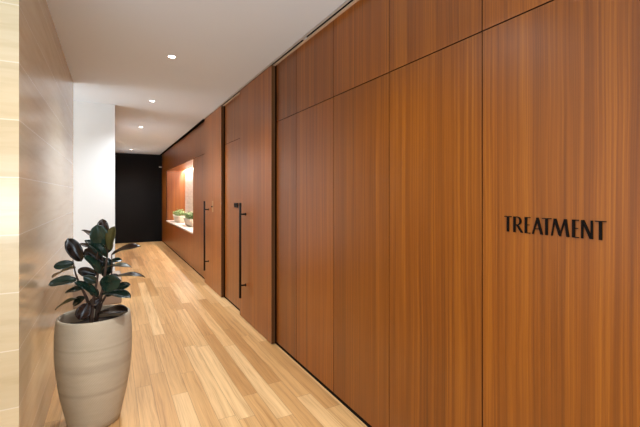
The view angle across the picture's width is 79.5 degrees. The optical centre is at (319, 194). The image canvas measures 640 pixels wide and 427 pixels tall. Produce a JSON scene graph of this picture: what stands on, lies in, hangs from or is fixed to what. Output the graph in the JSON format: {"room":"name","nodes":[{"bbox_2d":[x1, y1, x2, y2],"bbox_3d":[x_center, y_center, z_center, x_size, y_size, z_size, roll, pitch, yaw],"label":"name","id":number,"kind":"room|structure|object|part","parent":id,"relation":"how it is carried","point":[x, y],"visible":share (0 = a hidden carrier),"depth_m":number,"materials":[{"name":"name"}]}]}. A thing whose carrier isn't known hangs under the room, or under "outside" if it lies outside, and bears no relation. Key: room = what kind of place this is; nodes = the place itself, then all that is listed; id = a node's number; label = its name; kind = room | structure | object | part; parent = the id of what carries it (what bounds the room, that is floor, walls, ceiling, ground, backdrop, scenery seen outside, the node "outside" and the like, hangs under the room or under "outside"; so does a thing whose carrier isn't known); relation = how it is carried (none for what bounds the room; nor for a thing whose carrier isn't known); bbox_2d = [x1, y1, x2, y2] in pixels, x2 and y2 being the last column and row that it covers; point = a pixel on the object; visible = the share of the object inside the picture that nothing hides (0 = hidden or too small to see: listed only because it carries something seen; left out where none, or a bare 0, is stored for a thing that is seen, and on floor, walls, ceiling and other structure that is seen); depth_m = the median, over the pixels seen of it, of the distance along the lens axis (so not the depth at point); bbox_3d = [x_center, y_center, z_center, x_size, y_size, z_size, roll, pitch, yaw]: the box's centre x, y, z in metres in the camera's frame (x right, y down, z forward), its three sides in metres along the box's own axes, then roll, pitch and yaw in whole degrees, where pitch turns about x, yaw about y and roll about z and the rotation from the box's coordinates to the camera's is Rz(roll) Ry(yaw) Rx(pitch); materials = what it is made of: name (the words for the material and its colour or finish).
{"room":"clinic corridor","nodes":[
{"label":"clinic corridor","id":0,"kind":"room"},
{"bbox_2d":[0,0,72,426],"bbox_3d":[-2.465,0.095,2.822,0.900,2.711,2.909,0,0,-28],"label":"wall","id":1,"kind":"structure","parent":0,"point":[36,82],"depth_m":2.01,"materials":[{"name":"stone"}]},
{"bbox_2d":[73,101,114,273],"bbox_3d":[-5.124,0.095,4.251,5.049,2.711,0.140,0,0,-28],"label":"wall","id":2,"kind":"structure","parent":0,"point":[93,123],"depth_m":5.26,"materials":[{"name":"white paint"}]},
{"bbox_2d":[115,153,162,243],"bbox_3d":[-5.409,0.035,11.910,2.559,2.831,0.100,0,0,-28],"label":"wall","id":3,"kind":"structure","parent":0,"point":[138,177],"depth_m":11.76,"materials":[{"name":"black paint"}]},
{"bbox_2d":[167,170,184,219],"bbox_3d":[-4.220,0.029,11.292,0.499,1.510,0.019,0,0,-28],"label":"wall","id":4,"kind":"structure","parent":0,"point":[175,179],"depth_m":11.28,"materials":[{"name":"brown wood"}]},
{"bbox_2d":[173,214,183,222],"bbox_3d":[-3.840,0.641,10.507,0.280,0.185,0.972,0,0,-28],"label":"plant pot","id":5,"kind":"object","parent":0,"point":[178,218],"depth_m":10.15,"materials":[{"name":"ceramic"}]},
{"bbox_2d":[183,217,192,226],"bbox_3d":[-3.075,0.641,9.181,0.280,0.185,0.972,0,0,-28],"label":"plant pot","id":6,"kind":"object","parent":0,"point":[188,221],"depth_m":8.91,"materials":[{"name":"ceramic"}]},
{"bbox_2d":[185,168,192,212],"bbox_3d":[-2.993,-0.011,9.608,0.050,1.590,4.312,0,0,-28],"label":"wall","id":7,"kind":"structure","parent":0,"point":[189,172],"depth_m":10.76,"materials":[{"name":"paint"}]},
{"bbox_2d":[46,0,346,154],"bbox_3d":[-4.548,-1.321,4.544,6.342,0.120,13.869,0,0,-28],"label":"ceiling","id":8,"kind":"structure","parent":0,"point":[115,52],"depth_m":3.38,"materials":[{"name":"white paint"}]},
{"bbox_2d":[44,241,366,426],"bbox_3d":[-4.466,1.480,4.589,6.528,0.060,13.869,0,0,-28],"label":"floor","id":9,"kind":"structure","parent":0,"point":[196,361],"depth_m":3.24,"materials":[{"name":"brown wood"}]},
{"bbox_2d":[48,219,143,426],"bbox_3d":[-1.433,0.805,2.490,0.544,1.291,0.435,0,0,-28],"label":"rubber plant","id":10,"kind":"object","parent":9,"relation":"on","point":[93,340],"visible":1,"depth_m":2.38,"materials":[{"name":"green plant"}]},
{"bbox_3d":[-1.539,0.636,2.497,0.136,0.430,0.022,0,0,-3],"label":"stem","id":11,"kind":"part","parent":10,"relation":"part of","materials":[{"name":"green plant"}]},
{"bbox_3d":[-1.452,1.107,2.480,0.435,0.687,0.435,0,0,-28],"label":"pot","id":12,"kind":"part","parent":10,"relation":"part of","materials":[{"name":"ceramic"}]},
{"bbox_3d":[-1.433,0.601,2.441,0.062,0.500,0.022,0,0,-4],"label":"stem","id":13,"kind":"part","parent":10,"relation":"part of","materials":[{"name":"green plant"}]},
{"bbox_3d":[-1.412,0.556,2.482,0.096,0.591,0.024,0,0,-2],"label":"stem","id":14,"kind":"part","parent":10,"relation":"part of","materials":[{"name":"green plant"}]},
{"bbox_3d":[-1.424,0.622,2.531,0.122,0.462,0.018,0,0,-1],"label":"stem","id":15,"kind":"part","parent":10,"relation":"part of","materials":[{"name":"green plant"}]},
{"bbox_2d":[162,0,553,426],"bbox_3d":[-1.626,0.035,6.074,0.122,2.831,13.769,0,0,-28],"label":"wall","id":16,"kind":"structure","parent":0,"point":[379,113],"depth_m":2.27,"materials":[{"name":"brown wood"}]},
{"bbox_3d":[-4.704,0.081,11.639,0.021,2.683,1.045,0,0,-28],"label":"wood panel","id":17,"kind":"part","parent":16,"relation":"part of","materials":[{"name":"brown wood"}]},
{"bbox_3d":[-4.206,1.095,10.721,0.021,0.653,1.033,0,0,-28],"label":"wood panel","id":18,"kind":"part","parent":16,"relation":"part of","materials":[{"name":"brown wood"}]},
{"bbox_3d":[-3.711,1.095,9.809,0.021,0.653,1.033,0,0,-28],"label":"wood panel","id":19,"kind":"part","parent":16,"relation":"part of","materials":[{"name":"brown wood"}]},
{"bbox_2d":[166,220,192,233],"bbox_3d":[-3.247,0.750,9.470,0.528,0.032,4.112,0,0,-28],"label":"trim","id":20,"kind":"structure","parent":16,"relation":"attached to","point":[183,226],"depth_m":9.15,"materials":[{"name":"stone"}]},
{"bbox_2d":[172,209,186,222],"bbox_3d":[-3.835,0.550,10.510,0.351,0.368,0.972,0,0,-28],"label":"potted plant","id":21,"kind":"object","parent":20,"relation":"on","point":[177,215],"visible":0.94,"depth_m":10.27,"materials":[{"name":"ceramic"}]},
{"bbox_2d":[182,211,192,226],"bbox_3d":[-3.083,0.558,9.177,0.334,0.351,0.972,0,0,-28],"label":"potted plant","id":22,"kind":"object","parent":20,"relation":"on","point":[188,217],"visible":0.71,"depth_m":8.97,"materials":[{"name":"ceramic"}]},
{"bbox_3d":[-3.463,-0.984,9.353,0.021,0.554,4.147,0,0,-28],"label":"wood panel","id":23,"kind":"part","parent":16,"relation":"part of","materials":[{"name":"brown wood"}]},
{"bbox_2d":[167,160,192,170],"bbox_3d":[-3.265,-0.717,9.460,0.429,0.020,4.112,0,0,-28],"label":"trim","id":24,"kind":"structure","parent":16,"relation":"attached to","point":[189,164],"depth_m":9.89,"materials":[{"name":"brown wood"}]},
{"bbox_3d":[-3.216,1.095,8.897,0.021,0.653,1.033,0,0,-28],"label":"wood panel","id":25,"kind":"part","parent":16,"relation":"part of","materials":[{"name":"brown wood"}]},
{"bbox_3d":[-2.720,1.095,7.984,0.021,0.653,1.033,0,0,-28],"label":"wood panel","id":26,"kind":"part","parent":16,"relation":"part of","materials":[{"name":"brown wood"}]},
{"bbox_3d":[-2.132,0.359,6.901,0.021,2.126,1.422,0,0,-28],"label":"wood panel","id":27,"kind":"part","parent":16,"relation":"part of","materials":[{"name":"brown wood"}]},
{"bbox_3d":[-2.132,-0.985,6.901,0.021,0.552,1.422,0,0,-28],"label":"transom panel","id":28,"kind":"part","parent":16,"relation":"part of","materials":[{"name":"brown wood"}]},
{"bbox_2d":[204,106,223,296],"bbox_3d":[-1.672,0.093,5.898,0.118,2.698,1.095,0,0,-28],"label":"door","id":29,"kind":"structure","parent":16,"relation":"in","point":[214,123],"depth_m":5.78,"materials":[{"name":"brown wood"}]},
{"bbox_3d":[-1.829,0.645,6.093,0.027,1.100,0.027,0,0,-28],"label":"handle","id":30,"kind":"part","parent":29,"relation":"part of","materials":[{"name":"black metal"}]},
{"bbox_3d":[-1.085,0.359,4.972,0.021,2.126,1.005,0,0,-28],"label":"wood panel","id":31,"kind":"part","parent":16,"relation":"part of","materials":[{"name":"brown wood"}]},
{"bbox_3d":[-1.085,-0.985,4.972,0.021,0.552,1.005,0,0,-28],"label":"transom panel","id":32,"kind":"part","parent":16,"relation":"part of","materials":[{"name":"brown wood"}]},
{"bbox_2d":[239,65,274,343],"bbox_3d":[-0.737,0.093,4.176,0.118,2.698,1.041,0,0,-28],"label":"door","id":33,"kind":"structure","parent":16,"relation":"in","point":[257,98],"depth_m":4.08,"materials":[{"name":"brown wood"}]},
{"bbox_3d":[-0.913,0.635,4.405,0.027,1.087,0.027,0,0,-28],"label":"handle","id":34,"kind":"part","parent":33,"relation":"part of","materials":[{"name":"black metal"}]},
{"bbox_2d":[162,0,358,152],"bbox_3d":[-1.655,-1.319,6.058,0.188,0.124,13.769,0,0,-28],"label":"trim","id":35,"kind":"structure","parent":16,"relation":"attached to","point":[306,37],"depth_m":3.19,"materials":[{"name":"black"}]},
{"bbox_3d":[-0.303,0.359,3.532,0.021,2.126,0.445,0,0,-28],"label":"wood panel","id":36,"kind":"part","parent":16,"relation":"part of","materials":[{"name":"brown wood"}]},
{"bbox_3d":[-0.303,-0.985,3.532,0.021,0.552,0.445,0,0,-28],"label":"transom panel","id":37,"kind":"part","parent":16,"relation":"part of","materials":[{"name":"brown wood"}]},
{"bbox_3d":[-0.045,0.359,3.056,0.021,2.126,0.627,0,0,-28],"label":"wood panel","id":38,"kind":"part","parent":16,"relation":"part of","materials":[{"name":"brown wood"}]},
{"bbox_3d":[-0.045,-0.985,3.056,0.021,0.552,0.627,0,0,-28],"label":"transom panel","id":39,"kind":"part","parent":16,"relation":"part of","materials":[{"name":"brown wood"}]},
{"bbox_3d":[0.257,0.359,2.501,0.021,2.126,0.627,0,0,-28],"label":"wood panel","id":40,"kind":"part","parent":16,"relation":"part of","materials":[{"name":"brown wood"}]},
{"bbox_3d":[0.257,-0.985,2.501,0.021,0.552,0.627,0,0,-28],"label":"transom panel","id":41,"kind":"part","parent":16,"relation":"part of","materials":[{"name":"brown wood"}]},
{"bbox_3d":[0.558,0.359,1.945,0.021,2.126,0.627,0,0,-28],"label":"wood panel","id":42,"kind":"part","parent":16,"relation":"part of","materials":[{"name":"brown wood"}]},
{"bbox_3d":[0.558,-0.985,1.945,0.021,0.552,0.627,0,0,-28],"label":"transom panel","id":43,"kind":"part","parent":16,"relation":"part of","materials":[{"name":"brown wood"}]},
{"bbox_3d":[0.860,-0.985,1.389,0.021,0.552,0.627,0,0,-28],"label":"transom panel","id":44,"kind":"part","parent":16,"relation":"part of","materials":[{"name":"brown wood"}]},
{"bbox_2d":[483,0,639,426],"bbox_3d":[0.860,0.359,1.389,0.021,2.126,0.627,0,0,-28],"label":"wall panel","id":45,"kind":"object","parent":16,"relation":"in","point":[561,78],"depth_m":1.36,"materials":[{"name":"brown wood"}]},
{"bbox_2d":[504,216,606,239],"bbox_3d":[0.837,0.116,1.405,0.004,0.062,0.366,0,0,-28],"label":"sign","id":46,"kind":"object","parent":45,"relation":"attached to","point":[583,223],"depth_m":1.38,"materials":[{"name":"black metal"}]}
]}

